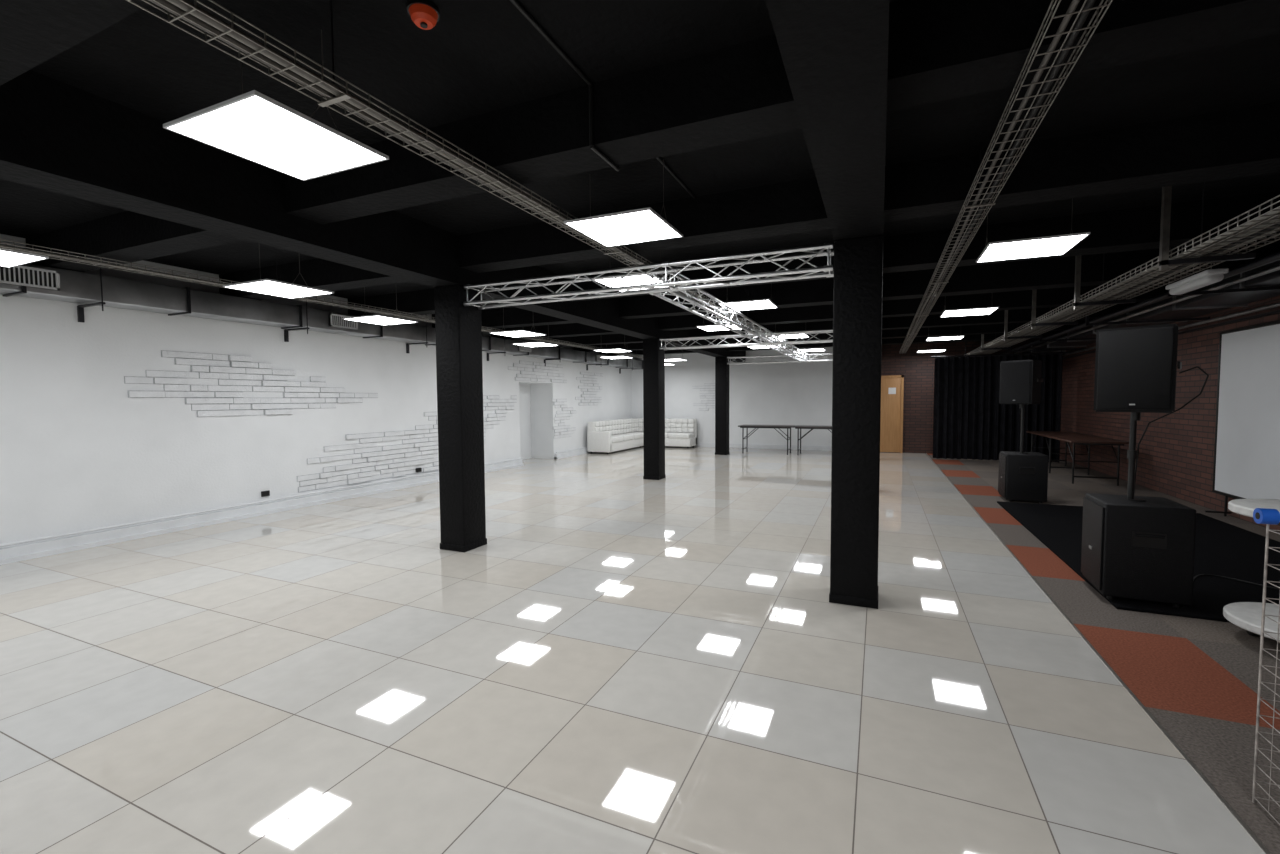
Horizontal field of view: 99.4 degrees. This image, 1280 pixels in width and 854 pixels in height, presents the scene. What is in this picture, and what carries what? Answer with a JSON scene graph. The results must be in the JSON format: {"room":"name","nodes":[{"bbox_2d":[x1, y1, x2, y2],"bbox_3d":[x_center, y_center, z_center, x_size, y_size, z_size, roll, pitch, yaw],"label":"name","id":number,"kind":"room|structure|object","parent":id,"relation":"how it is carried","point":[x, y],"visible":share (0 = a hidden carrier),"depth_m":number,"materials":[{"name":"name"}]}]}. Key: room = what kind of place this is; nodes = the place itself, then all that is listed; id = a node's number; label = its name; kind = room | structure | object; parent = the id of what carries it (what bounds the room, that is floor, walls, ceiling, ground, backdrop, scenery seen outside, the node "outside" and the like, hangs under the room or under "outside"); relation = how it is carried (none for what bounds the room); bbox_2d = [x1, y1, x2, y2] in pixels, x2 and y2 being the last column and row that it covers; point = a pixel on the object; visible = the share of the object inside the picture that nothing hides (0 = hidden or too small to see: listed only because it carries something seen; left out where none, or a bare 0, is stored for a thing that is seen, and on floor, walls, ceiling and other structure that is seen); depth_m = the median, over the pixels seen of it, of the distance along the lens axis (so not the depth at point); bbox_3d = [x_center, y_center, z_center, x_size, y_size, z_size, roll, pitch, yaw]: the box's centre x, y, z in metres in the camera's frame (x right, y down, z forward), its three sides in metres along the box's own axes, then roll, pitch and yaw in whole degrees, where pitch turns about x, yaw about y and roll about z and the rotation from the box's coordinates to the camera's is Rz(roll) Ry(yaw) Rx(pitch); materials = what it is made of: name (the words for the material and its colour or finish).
{"room":"entertainment venue","nodes":[
{"label":"entertainment venue","id":0,"kind":"room"},
{"bbox_2d":[0,234,631,547],"bbox_3d":[-4.651,-0.446,8.536,0.800,2.980,20.300,1,3,24],"label":"wall","id":1,"kind":"structure","parent":0,"point":[77,453],"depth_m":6.17,"materials":[{"name":"white paint"}]},
{"bbox_2d":[124,350,377,416],"bbox_3d":[-4.793,-0.537,7.173,0.036,0.752,3.166,1,3,24],"label":"cladding","id":2,"kind":"object","parent":1,"relation":"attached to","point":[236,375],"visible":1,"depth_m":6.71,"materials":[{"name":"brick"}]},
{"bbox_2d":[261,490,269,496],"bbox_3d":[-4.872,0.866,7.062,0.020,0.070,0.100,1,3,24],"label":"wall socket","id":3,"kind":"object","parent":1,"relation":"attached to","point":[263,493],"visible":1,"depth_m":7.05,"materials":[{"name":"black plastic"}]},
{"bbox_2d":[0,447,592,564],"bbox_3d":[-4.231,0.959,8.425,0.100,0.179,19.900,1,3,24],"label":"baseboard","id":4,"kind":"structure","parent":1,"relation":"attached to","point":[17,553],"depth_m":6.33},
{"bbox_2d":[297,395,516,491],"bbox_3d":[-3.695,0.106,9.691,0.036,1.352,4.974,1,3,24],"label":"cladding","id":5,"kind":"object","parent":1,"relation":"attached to","point":[419,445],"visible":0.59,"depth_m":8.81,"materials":[{"name":"brick"}]},
{"bbox_2d":[508,360,566,382],"bbox_3d":[-2.336,-1.287,12.730,0.036,0.452,2.389,1,3,24],"label":"cladding","id":6,"kind":"object","parent":1,"relation":"attached to","point":[527,369],"visible":1,"depth_m":12.59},
{"bbox_2d":[552,399,576,438],"bbox_3d":[-1.897,-0.224,13.768,0.036,0.977,1.136,1,3,24],"label":"cladding","id":7,"kind":"object","parent":1,"relation":"attached to","point":[562,430],"visible":1,"depth_m":13.64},
{"bbox_2d":[575,372,602,405],"bbox_3d":[-1.367,-1.050,14.943,0.036,0.902,1.579,1,3,24],"label":"cladding","id":8,"kind":"object","parent":1,"relation":"attached to","point":[588,397],"visible":1,"depth_m":14.88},
{"bbox_2d":[523,458,550,464],"bbox_3d":[-2.690,0.816,12.854,0.650,0.001,1.350,1,3,24],"label":"floor","id":9,"kind":"structure","parent":0,"point":[530,460],"depth_m":13.05,"materials":[{"name":"tile"}]},
{"bbox_2d":[0,446,1264,853],"bbox_3d":[-0.411,1.109,6.750,8.444,0.001,19.900,1,3,24],"label":"floor","id":10,"kind":"structure","parent":0,"point":[626,662],"depth_m":2.74,"materials":[{"name":"tile"}]},
{"bbox_2d":[434,284,486,551],"bbox_3d":[-1.756,-0.077,5.321,0.310,2.530,0.330,1,3,24],"label":"column","id":11,"kind":"structure","parent":10,"relation":"on","point":[458,327],"depth_m":5.20,"materials":[{"name":"black paint"}]},
{"bbox_2d":[587,418,696,453],"bbox_3d":[0.160,0.232,15.560,2.130,0.860,3.050,1,3,24],"label":"sofa","id":12,"kind":"object","parent":10,"relation":"on","point":[607,436],"visible":0.84,"depth_m":15.94,"materials":[{"name":"white leather"}]},
{"bbox_2d":[643,338,665,479],"bbox_3d":[0.259,-0.320,9.891,0.310,2.530,0.330,1,3,24],"label":"column","id":13,"kind":"structure","parent":10,"relation":"on","point":[653,357],"depth_m":9.76,"materials":[{"name":"black paint"}]},
{"bbox_2d":[715,357,729,454],"bbox_3d":[2.152,-0.548,14.187,0.310,2.530,0.330,1,3,24],"label":"column","id":14,"kind":"structure","parent":10,"relation":"on","point":[721,366],"depth_m":14.04,"materials":[{"name":"black paint"}]},
{"bbox_2d":[738,425,795,454],"bbox_3d":[3.368,0.329,14.425,1.400,0.740,0.650,1,3,24],"label":"folding table","id":15,"kind":"object","parent":10,"relation":"on","point":[787,427],"visible":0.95,"depth_m":14.35,"materials":[{"name":"grey metal"}]},
{"bbox_2d":[793,425,831,454],"bbox_3d":[4.622,0.348,13.873,1.300,0.740,0.650,1,3,24],"label":"folding table","id":16,"kind":"object","parent":10,"relation":"on","point":[798,427],"visible":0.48,"depth_m":13.79,"materials":[{"name":"grey metal"}]},
{"bbox_2d":[829,235,882,608],"bbox_3d":[1.544,-0.025,3.870,0.320,2.530,0.330,1,3,24],"label":"column","id":17,"kind":"structure","parent":10,"relation":"on","point":[858,262],"depth_m":3.72,"materials":[{"name":"black paint"}]},
{"bbox_2d":[926,453,1270,853],"bbox_3d":[3.454,1.179,5.050,0.014,0.023,19.900,1,3,24],"label":"trim","id":18,"kind":"structure","parent":10,"relation":"on","point":[1155,721],"depth_m":2.40,"materials":[{"name":"metal"}]},
{"bbox_2d":[0,0,1279,309],"bbox_3d":[0.739,-1.948,6.081,12.000,0.200,20.300,1,3,24],"label":"ceiling","id":19,"kind":"structure","parent":0,"point":[480,56],"depth_m":2.68,"materials":[{"name":"black paint"}]},
{"bbox_2d":[0,248,48,266],"bbox_3d":[-4.430,-1.414,3.540,0.595,0.547,0.595,1,3,24],"label":"led panel light","id":20,"kind":"object","parent":19,"relation":"hanging from","point":[8,258],"visible":1,"depth_m":3.70,"materials":[{"name":"white"}]},
{"bbox_2d":[0,0,151,85],"bbox_3d":[-1.214,-1.456,1.410,11.200,0.290,0.260,1,3,24],"label":"cross beam","id":21,"kind":"structure","parent":19,"relation":"attached to","point":[32,32],"depth_m":1.79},
{"bbox_2d":[163,30,388,180],"bbox_3d":[-1.560,-1.440,2.362,0.595,0.412,0.595,1,3,24],"label":"led panel light","id":22,"kind":"object","parent":19,"relation":"hanging from","point":[253,126],"visible":0.99,"depth_m":2.31,"materials":[{"name":"white"}]},
{"bbox_2d":[169,96,384,178],"bbox_3d":[-1.559,-1.237,2.372,0.575,0.001,0.575,1,3,24],"label":"diffuser","id":23,"kind":"object","parent":22,"relation":"attached to","point":[254,128],"depth_m":2.33,"materials":[{"name":"plastic"}]},
{"bbox_2d":[223,247,333,298],"bbox_3d":[-3.188,-1.485,4.795,0.595,0.547,0.595,1,3,24],"label":"led panel light","id":24,"kind":"object","parent":19,"relation":"hanging from","point":[264,286],"visible":0.91,"depth_m":4.75,"materials":[{"name":"white"}]},
{"bbox_2d":[229,281,328,297],"bbox_3d":[-3.187,-1.215,4.808,0.575,0.001,0.575,1,3,24],"label":"diffuser","id":25,"kind":"object","parent":24,"relation":"attached to","point":[267,287],"depth_m":4.79,"materials":[{"name":"plastic"}]},
{"bbox_2d":[0,263,642,373],"bbox_3d":[-4.082,-1.560,8.226,0.460,0.730,19.900,1,3,24],"label":"ventilation duct","id":26,"kind":"object","parent":19,"relation":"attached to","point":[87,289],"visible":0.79,"depth_m":6.31,"materials":[{"name":"metal"}]},
{"bbox_2d":[0,265,59,290],"bbox_3d":[-5.393,-1.323,4.768,0.030,0.170,0.420,1,3,24],"label":"vent grille","id":27,"kind":"object","parent":26,"relation":"attached to","point":[19,275],"visible":0.93,"depth_m":4.79,"materials":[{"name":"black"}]},
{"bbox_2d":[329,313,357,329],"bbox_3d":[-4.144,-1.473,7.602,0.030,0.170,0.420,1,3,24],"label":"vent grille","id":28,"kind":"object","parent":26,"relation":"attached to","point":[336,320],"visible":0.86,"depth_m":7.55,"materials":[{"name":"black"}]},
{"bbox_2d":[518,345,530,351],"bbox_3d":[-2.433,-1.680,11.486,0.030,0.170,0.420,1,3,24],"label":"vent grille","id":29,"kind":"object","parent":26,"relation":"attached to","point":[520,348],"visible":0.68,"depth_m":11.46,"materials":[{"name":"black"}]},
{"bbox_2d":[596,355,604,361],"bbox_3d":[-1.063,-1.845,14.594,0.030,0.170,0.420,1,3,24],"label":"vent grille","id":30,"kind":"object","parent":26,"relation":"attached to","point":[598,357],"visible":0.99,"depth_m":14.57,"materials":[{"name":"black"}]},
{"bbox_2d":[0,239,667,361],"bbox_3d":[-3.135,-1.721,7.800,0.150,0.378,19.704,1,3,24],"label":"cable tray","id":31,"kind":"object","parent":19,"relation":"hanging from","point":[6,246],"visible":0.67,"depth_m":5.18,"materials":[{"name":"metal"}]},
{"bbox_2d":[0,70,745,361],"bbox_3d":[-1.044,-1.652,6.882,0.300,0.450,19.900,1,3,24],"label":"ceiling beam","id":32,"kind":"structure","parent":19,"relation":"attached to","point":[56,136],"depth_m":3.16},
{"bbox_2d":[342,287,417,324],"bbox_3d":[-3.186,-1.579,6.659,0.595,0.547,0.595,1,3,24],"label":"led panel light","id":33,"kind":"object","parent":19,"relation":"hanging from","point":[374,319],"visible":0.98,"depth_m":6.63,"materials":[{"name":"white"}]},
{"bbox_2d":[347,316,411,324],"bbox_3d":[-3.184,-1.309,6.673,0.575,0.001,0.575,1,3,24],"label":"diffuser","id":34,"kind":"object","parent":33,"relation":"attached to","point":[375,319],"depth_m":6.67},
{"bbox_2d":[407,0,439,29],"bbox_3d":[-0.848,-1.605,2.126,0.120,0.068,0.120,1,3,24],"label":"smoke detector","id":35,"kind":"object","parent":19,"relation":"attached to","point":[425,14],"visible":1,"depth_m":2.10,"materials":[{"name":"red plastic"}]},
{"bbox_2d":[126,0,805,356],"bbox_3d":[0.613,-1.662,6.152,0.160,0.378,19.704,1,3,24],"label":"cable tray","id":36,"kind":"object","parent":19,"relation":"hanging from","point":[186,10],"visible":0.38,"depth_m":2.13,"materials":[{"name":"metal"}]},
{"bbox_2d":[489,313,545,336],"bbox_3d":[-1.820,-1.660,8.099,0.595,0.547,0.595,1,3,24],"label":"led panel light","id":37,"kind":"object","parent":19,"relation":"hanging from","point":[516,333],"visible":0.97,"depth_m":8.06,"materials":[{"name":"white"}]},
{"bbox_2d":[493,331,541,336],"bbox_3d":[-1.818,-1.390,8.113,0.575,0.001,0.575,1,3,24],"label":"diffuser","id":38,"kind":"object","parent":37,"relation":"attached to","point":[517,333],"depth_m":8.16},
{"bbox_2d":[512,337,558,346],"bbox_3d":[-1.861,-1.738,9.666,0.595,0.547,0.595,1,3,24],"label":"led panel light","id":39,"kind":"object","parent":19,"relation":"hanging from","point":[529,344],"visible":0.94,"depth_m":9.64,"materials":[{"name":"white"}]},
{"bbox_2d":[516,343,555,346],"bbox_3d":[-1.859,-1.468,9.680,0.575,0.001,0.575,1,3,24],"label":"diffuser","id":40,"kind":"object","parent":39,"relation":"attached to","point":[525,344],"depth_m":9.66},
{"bbox_2d":[510,0,695,198],"bbox_3d":[-1.658,-1.709,6.712,5.910,0.312,18.900,1,3,24],"label":"conduit","id":41,"kind":"object","parent":19,"relation":"attached to","point":[515,2],"depth_m":2.62,"materials":[{"name":"metal"}]},
{"bbox_2d":[593,346,631,352],"bbox_3d":[-0.551,-1.813,10.978,0.595,0.547,0.595,1,3,24],"label":"led panel light","id":42,"kind":"object","parent":19,"relation":"hanging from","point":[618,349],"visible":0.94,"depth_m":10.92,"materials":[{"name":"white"}]},
{"bbox_2d":[595,349,628,351],"bbox_3d":[-0.549,-1.543,10.992,0.575,0.001,0.575,1,3,24],"label":"diffuser","id":43,"kind":"object","parent":42,"relation":"attached to","point":[614,350],"depth_m":10.93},
{"bbox_2d":[601,345,633,358],"bbox_3d":[-0.547,-1.901,12.722,0.595,0.547,0.595,1,3,24],"label":"led panel light","id":44,"kind":"object","parent":19,"relation":"hanging from","point":[608,357],"visible":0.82,"depth_m":12.72,"materials":[{"name":"white"}]},
{"bbox_2d":[603,356,629,358],"bbox_3d":[-0.545,-1.630,12.736,0.575,0.001,0.575,1,3,24],"label":"diffuser","id":45,"kind":"object","parent":44,"relation":"attached to","point":[618,356],"depth_m":12.73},
{"bbox_2d":[564,159,682,246],"bbox_3d":[-0.094,-1.511,3.594,0.595,0.412,0.595,1,3,24],"label":"led panel light","id":46,"kind":"object","parent":19,"relation":"hanging from","point":[644,224],"visible":1,"depth_m":3.55,"materials":[{"name":"white"}]},
{"bbox_2d":[567,210,679,245],"bbox_3d":[-0.093,-1.309,3.604,0.575,0.001,0.575,1,3,24],"label":"diffuser","id":47,"kind":"object","parent":46,"relation":"attached to","point":[644,225],"depth_m":3.58,"materials":[{"name":"plastic"}]},
{"bbox_2d":[594,250,663,291],"bbox_3d":[-0.050,-1.595,5.244,0.595,0.412,0.595,1,3,24],"label":"led panel light","id":48,"kind":"object","parent":19,"relation":"hanging from","point":[642,279],"visible":0.57,"depth_m":5.18,"materials":[{"name":"white"}]},
{"bbox_2d":[596,275,661,290],"bbox_3d":[-0.049,-1.392,5.254,0.575,0.001,0.575,1,3,24],"label":"diffuser","id":49,"kind":"object","parent":48,"relation":"attached to","point":[642,279],"depth_m":5.18,"materials":[{"name":"plastic"}]},
{"bbox_2d":[463,242,833,308],"bbox_3d":[-0.111,-1.220,4.547,3.280,0.198,0.243,1,3,24],"label":"truss","id":50,"kind":"object","parent":19,"relation":"attached to","point":[651,288],"visible":0.98,"depth_m":4.37,"materials":[{"name":"metal"}]},
{"bbox_2d":[25,0,1279,271],"bbox_3d":[-0.546,-1.536,2.927,11.200,0.290,0.260,1,3,24],"label":"cross beam","id":51,"kind":"structure","parent":19,"relation":"attached to","point":[939,50],"depth_m":2.48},
{"bbox_2d":[665,358,686,360],"bbox_3d":[0.813,-1.956,13.652,0.595,0.547,0.595,1,3,24],"label":"led panel light","id":52,"kind":"object","parent":19,"relation":"hanging from","point":[669,359],"visible":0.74,"depth_m":13.62,"materials":[{"name":"white"}]},
{"bbox_2d":[665,359,682,360],"bbox_3d":[0.815,-1.686,13.665,0.575,0.001,0.575,1,3,24],"label":"diffuser","id":53,"kind":"object","parent":52,"relation":"attached to","point":[666,359],"depth_m":13.81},
{"bbox_2d":[649,273,772,344],"bbox_3d":[1.121,-1.337,6.722,0.213,0.198,4.740,1,3,24],"label":"truss","id":54,"kind":"object","parent":19,"relation":"attached to","point":[675,293],"visible":0.87,"depth_m":6.00,"materials":[{"name":"metal"}]},
{"bbox_2d":[696,321,737,330],"bbox_3d":[1.264,-1.771,8.572,0.595,0.412,0.595,1,3,24],"label":"led panel light","id":55,"kind":"object","parent":19,"relation":"hanging from","point":[705,327],"visible":0.57,"depth_m":8.54,"materials":[{"name":"white"}]},
{"bbox_2d":[699,325,737,330],"bbox_3d":[1.265,-1.568,8.582,0.575,0.001,0.575,1,3,24],"label":"diffuser","id":56,"kind":"object","parent":55,"relation":"attached to","point":[709,328],"depth_m":8.65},
{"bbox_2d":[659,329,832,349],"bbox_3d":[1.895,-1.462,9.098,3.280,0.198,0.243,1,3,24],"label":"truss","id":57,"kind":"object","parent":19,"relation":"attached to","point":[827,331],"visible":0.66,"depth_m":9.12,"materials":[{"name":"metal"}]},
{"bbox_2d":[718,295,777,310],"bbox_3d":[1.314,-1.669,6.553,0.595,0.412,0.595,1,3,24],"label":"led panel light","id":58,"kind":"object","parent":19,"relation":"hanging from","point":[761,303],"visible":0.85,"depth_m":6.49,"materials":[{"name":"white"}]},
{"bbox_2d":[720,300,776,310],"bbox_3d":[1.315,-1.467,6.564,0.575,0.001,0.575,1,3,24],"label":"diffuser","id":59,"kind":"object","parent":58,"relation":"attached to","point":[766,303],"depth_m":6.55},
{"bbox_2d":[219,101,1279,299],"bbox_3d":[0.107,-1.615,4.408,11.200,0.290,0.260,1,3,24],"label":"cross beam","id":60,"kind":"structure","parent":19,"relation":"attached to","point":[1244,141],"depth_m":3.48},
{"bbox_2d":[747,345,776,348],"bbox_3d":[2.682,-1.942,11.790,0.595,0.412,0.595,1,3,24],"label":"led panel light","id":61,"kind":"object","parent":19,"relation":"hanging from","point":[752,347],"visible":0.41,"depth_m":11.89,"materials":[{"name":"white"}]},
{"bbox_2d":[750,346,776,348],"bbox_3d":[2.683,-1.739,11.800,0.575,0.001,0.575,1,3,24],"label":"diffuser","id":62,"kind":"object","parent":61,"relation":"attached to","point":[754,347],"depth_m":11.89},
{"bbox_2d":[727,353,832,364],"bbox_3d":[3.788,-1.690,13.394,3.280,0.198,0.243,1,3,24],"label":"truss","id":63,"kind":"object","parent":19,"relation":"attached to","point":[817,354],"visible":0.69,"depth_m":13.52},
{"bbox_2d":[763,336,807,361],"bbox_3d":[3.070,-1.572,11.146,0.213,0.198,4.460,1,3,24],"label":"truss","id":64,"kind":"object","parent":19,"relation":"attached to","point":[791,352],"visible":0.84,"depth_m":10.92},
{"bbox_2d":[772,324,808,338],"bbox_3d":[2.724,-1.843,9.828,0.595,0.412,0.595,1,3,24],"label":"led panel light","id":65,"kind":"object","parent":19,"relation":"hanging from","point":[798,335],"visible":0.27,"depth_m":9.84,"materials":[{"name":"white"}]},
{"bbox_2d":[780,334,807,338],"bbox_3d":[2.726,-1.640,9.839,0.575,0.001,0.575,1,3,24],"label":"diffuser","id":66,"kind":"object","parent":65,"relation":"attached to","point":[799,335],"depth_m":9.84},
{"bbox_2d":[798,348,825,351],"bbox_3d":[3.983,-1.992,12.636,0.595,0.412,0.595,1,3,24],"label":"led panel light","id":67,"kind":"object","parent":19,"relation":"hanging from","point":[808,349],"visible":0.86,"depth_m":12.54,"materials":[{"name":"white"}]},
{"bbox_2d":[347,191,1279,317],"bbox_3d":[0.804,-1.699,5.989,11.200,0.290,0.260,1,3,24],"label":"cross beam","id":68,"kind":"structure","parent":19,"relation":"attached to","point":[1131,229],"depth_m":4.78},
{"bbox_2d":[765,0,889,240],"bbox_3d":[2.256,-1.600,5.431,0.310,0.450,19.900,1,3,24],"label":"ceiling beam","id":69,"kind":"structure","parent":19,"relation":"attached to","point":[834,53],"depth_m":1.94,"materials":[{"name":"paint"}]},
{"bbox_2d":[600,330,1063,355],"bbox_3d":[4.026,-2.087,13.301,11.200,0.290,0.260,1,3,24],"label":"cross beam","id":70,"kind":"structure","parent":19,"relation":"attached to","point":[976,337],"depth_m":12.42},
{"bbox_2d":[573,319,1092,351],"bbox_3d":[3.442,-2.017,11.976,11.200,0.290,0.260,1,3,24],"label":"cross beam","id":71,"kind":"structure","parent":19,"relation":"attached to","point":[990,328],"depth_m":10.88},
{"bbox_2d":[491,279,1181,339],"bbox_3d":[2.121,-1.858,8.978,11.200,0.290,0.260,1,3,24],"label":"cross beam","id":72,"kind":"structure","parent":19,"relation":"attached to","point":[1054,297],"depth_m":8.12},
{"bbox_2d":[538,302,1139,346],"bbox_3d":[2.798,-1.939,10.513,11.200,0.290,0.260,1,3,24],"label":"cross beam","id":73,"kind":"structure","parent":19,"relation":"attached to","point":[1018,315],"depth_m":9.59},
{"bbox_2d":[432,238,1279,328],"bbox_3d":[1.476,-1.780,7.515,11.200,0.290,0.260,1,3,24],"label":"cross beam","id":74,"kind":"structure","parent":19,"relation":"attached to","point":[1050,273],"depth_m":6.49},
{"bbox_2d":[917,348,946,352],"bbox_3d":[7.028,-2.035,13.097,0.595,0.412,0.595,1,3,24],"label":"led panel light","id":75,"kind":"object","parent":19,"relation":"hanging from","point":[943,349],"visible":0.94,"depth_m":13.05,"materials":[{"name":"white"}]},
{"bbox_2d":[917,350,944,352],"bbox_3d":[7.029,-1.832,13.107,0.575,0.001,0.575,1,3,24],"label":"diffuser","id":76,"kind":"object","parent":75,"relation":"attached to","point":[927,350],"depth_m":13.19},
{"bbox_2d":[926,334,964,340],"bbox_3d":[5.790,-1.887,10.313,0.595,0.412,0.595,1,3,24],"label":"led panel light","id":77,"kind":"object","parent":19,"relation":"hanging from","point":[960,336],"visible":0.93,"depth_m":10.32,"materials":[{"name":"white"}]},
{"bbox_2d":[927,336,963,340],"bbox_3d":[5.791,-1.684,10.323,0.575,0.001,0.575,1,3,24],"label":"diffuser","id":78,"kind":"object","parent":77,"relation":"attached to","point":[959,337],"depth_m":10.33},
{"bbox_2d":[940,304,998,316],"bbox_3d":[4.345,-1.720,7.184,0.595,0.412,0.595,1,3,24],"label":"led panel light","id":79,"kind":"object","parent":19,"relation":"hanging from","point":[986,310],"visible":0.93,"depth_m":7.12,"materials":[{"name":"white"}]},
{"bbox_2d":[941,308,996,316],"bbox_3d":[4.347,-1.517,7.194,0.575,0.001,0.575,1,3,24],"label":"diffuser","id":80,"kind":"object","parent":79,"relation":"attached to","point":[973,311],"depth_m":7.19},
{"bbox_2d":[931,341,1069,462],"bbox_3d":[8.060,-0.724,12.274,2.650,2.960,0.169,1,3,24],"label":"stage curtain","id":81,"kind":"object","parent":19,"relation":"hanging from","point":[970,421],"visible":0.86,"depth_m":12.37,"materials":[{"name":"fabric"}]},
{"bbox_2d":[899,0,1112,352],"bbox_3d":[2.882,-1.626,5.153,0.160,0.378,19.704,1,3,24],"label":"cable tray","id":82,"kind":"object","parent":19,"relation":"hanging from","point":[1087,6],"visible":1,"depth_m":2.32,"materials":[{"name":"metal"}]},
{"bbox_2d":[976,198,1089,262],"bbox_3d":[2.955,-1.558,4.129,0.595,0.412,0.595,1,3,24],"label":"led panel light","id":83,"kind":"object","parent":19,"relation":"hanging from","point":[1058,244],"visible":0.94,"depth_m":4.09,"materials":[{"name":"white"}]},
{"bbox_2d":[978,235,1085,261],"bbox_3d":[2.957,-1.355,4.139,0.575,0.001,0.575,1,3,24],"label":"diffuser","id":84,"kind":"object","parent":83,"relation":"attached to","point":[1051,246],"depth_m":4.12,"materials":[{"name":"plastic"}]},
{"bbox_2d":[981,186,1255,351],"bbox_3d":[5.549,-1.630,7.315,0.500,0.620,7.640,1,3,24],"label":"brackets","id":85,"kind":"object","parent":19,"relation":"attached to","point":[1164,262],"visible":0.82,"depth_m":3.94,"materials":[{"name":"metal"}]},
{"bbox_2d":[966,183,1279,356],"bbox_3d":[4.913,-1.588,5.847,0.420,0.548,16.806,1,3,24],"label":"cable tray","id":86,"kind":"object","parent":19,"relation":"hanging from","point":[1268,223],"visible":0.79,"depth_m":4.33,"materials":[{"name":"metal"}]},
{"bbox_2d":[1002,247,1279,358],"bbox_3d":[5.737,-1.489,4.942,1.280,0.666,17.800,1,3,24],"label":"ceiling pipes","id":87,"kind":"object","parent":19,"relation":"hanging from","point":[1274,257],"depth_m":6.38,"materials":[{"name":"metal"}]},
{"bbox_2d":[1020,260,1279,354],"bbox_3d":[5.950,-1.409,4.907,0.640,0.235,17.900,1,3,24],"label":"ventilation duct","id":88,"kind":"object","parent":19,"relation":"attached to","point":[1203,304],"visible":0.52,"depth_m":6.27,"materials":[{"name":"metal"}]},
{"bbox_2d":[1165,246,1228,294],"bbox_3d":[4.886,-1.513,4.769,0.140,0.590,0.720,1,3,24],"label":"fluorescent light fixture","id":89,"kind":"object","parent":19,"relation":"hanging from","point":[1210,276],"visible":0.87,"depth_m":4.66,"materials":[{"name":"white plastic"}]},
{"bbox_2d":[631,338,1039,453],"bbox_3d":[4.980,-0.845,15.266,11.400,2.980,0.200,1,3,24],"label":"wall","id":90,"kind":"structure","parent":0,"point":[798,393],"depth_m":15.50,"materials":[{"name":"white paint"}]},
{"bbox_2d":[693,383,714,410],"bbox_3d":[2.125,-0.907,16.392,1.134,0.827,0.036,1,3,24],"label":"cladding","id":91,"kind":"object","parent":90,"relation":"attached to","point":[710,387],"visible":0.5,"depth_m":16.43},
{"bbox_2d":[695,443,831,450],"bbox_3d":[2.946,0.557,16.106,6.840,0.120,0.040,1,3,24],"label":"baseboard","id":92,"kind":"structure","parent":90,"relation":"attached to","point":[762,446],"depth_m":15.72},
{"bbox_2d":[880,375,903,452],"bbox_3d":[6.526,-0.342,14.426,0.840,2.040,0.129,1,3,24],"label":"door","id":93,"kind":"structure","parent":90,"relation":"in","point":[892,386],"depth_m":14.35,"materials":[{"name":"brown wood"}]},
{"bbox_2d":[927,453,1279,853],"bbox_3d":[4.729,1.189,4.522,2.750,0.001,19.840,1,3,24],"label":"carpet","id":94,"kind":"structure","parent":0,"point":[1198,678],"depth_m":3.01,"materials":[{"name":"carpet"}]},
{"bbox_2d":[998,360,1048,503],"bbox_3d":[5.336,0.054,7.599,0.540,1.950,0.536,1,3,24],"label":"speaker stack","id":95,"kind":"object","parent":94,"relation":"on","point":[1023,476],"visible":1,"depth_m":7.42,"materials":[{"name":"black plastic"}]},
{"bbox_2d":[1026,431,1128,485],"bbox_3d":[8.039,0.524,10.161,0.750,0.720,3.000,1,3,24],"label":"folding table","id":96,"kind":"object","parent":94,"relation":"on","point":[1075,438],"visible":0.94,"depth_m":9.48,"materials":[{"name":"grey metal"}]},
{"bbox_2d":[997,501,1279,622],"bbox_3d":[5.036,1.145,5.156,2.100,0.020,4.130,1,3,24],"label":"mat","id":97,"kind":"object","parent":94,"relation":"on","point":[1222,548],"visible":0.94,"depth_m":4.79,"materials":[{"name":"fabric"}]},
{"bbox_2d":[1081,324,1208,607],"bbox_3d":[3.561,0.255,3.882,0.568,1.905,0.526,1,3,24],"label":"speaker stack","id":98,"kind":"object","parent":97,"relation":"on","point":[1134,547],"visible":1,"depth_m":3.72,"materials":[{"name":"black plastic"}]},
{"bbox_2d":[1193,574,1279,589],"bbox_3d":[4.895,1.180,4.158,1.589,0.012,0.436,-1,3,-8],"label":"cable","id":99,"kind":"object","parent":97,"relation":"on","point":[1200,574],"visible":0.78,"depth_m":4.20,"materials":[{"name":"black rubber"}]},
{"bbox_2d":[1205,321,1279,515],"bbox_3d":[6.576,0.012,5.598,0.230,2.220,2.390,1,3,24],"label":"projection screen","id":100,"kind":"object","parent":94,"relation":"on","point":[1246,465],"visible":0.97,"depth_m":6.10,"materials":[{"name":"fabric"}]},
{"bbox_2d":[1223,499,1279,640],"bbox_3d":[3.777,0.863,3.053,0.660,0.810,0.660,1,3,24],"label":"table","id":101,"kind":"object","parent":94,"relation":"on","point":[1247,616],"visible":0.91,"depth_m":3.18,"materials":[{"name":"paint"}]},
{"bbox_2d":[1252,524,1279,824],"bbox_3d":[2.319,0.845,1.714,0.418,1.000,0.248,1,3,24],"label":"wire mesh basket","id":102,"kind":"object","parent":94,"relation":"on","point":[1266,564],"visible":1,"depth_m":1.89,"materials":[{"name":"metal"}]},
{"bbox_2d":[1253,508,1279,524],"bbox_3d":[2.172,0.310,1.882,0.046,0.054,0.054,1,3,24],"label":"tape roll","id":103,"kind":"object","parent":102,"relation":"on","point":[1260,515],"visible":1,"depth_m":1.87,"materials":[{"name":"blue"}]},
{"bbox_2d":[1060,295,1279,531],"bbox_3d":[6.017,-0.271,3.734,0.200,2.980,20.100,1,3,24],"label":"wall","id":104,"kind":"structure","parent":0,"point":[1176,455],"depth_m":7.75,"materials":[{"name":"brick"}]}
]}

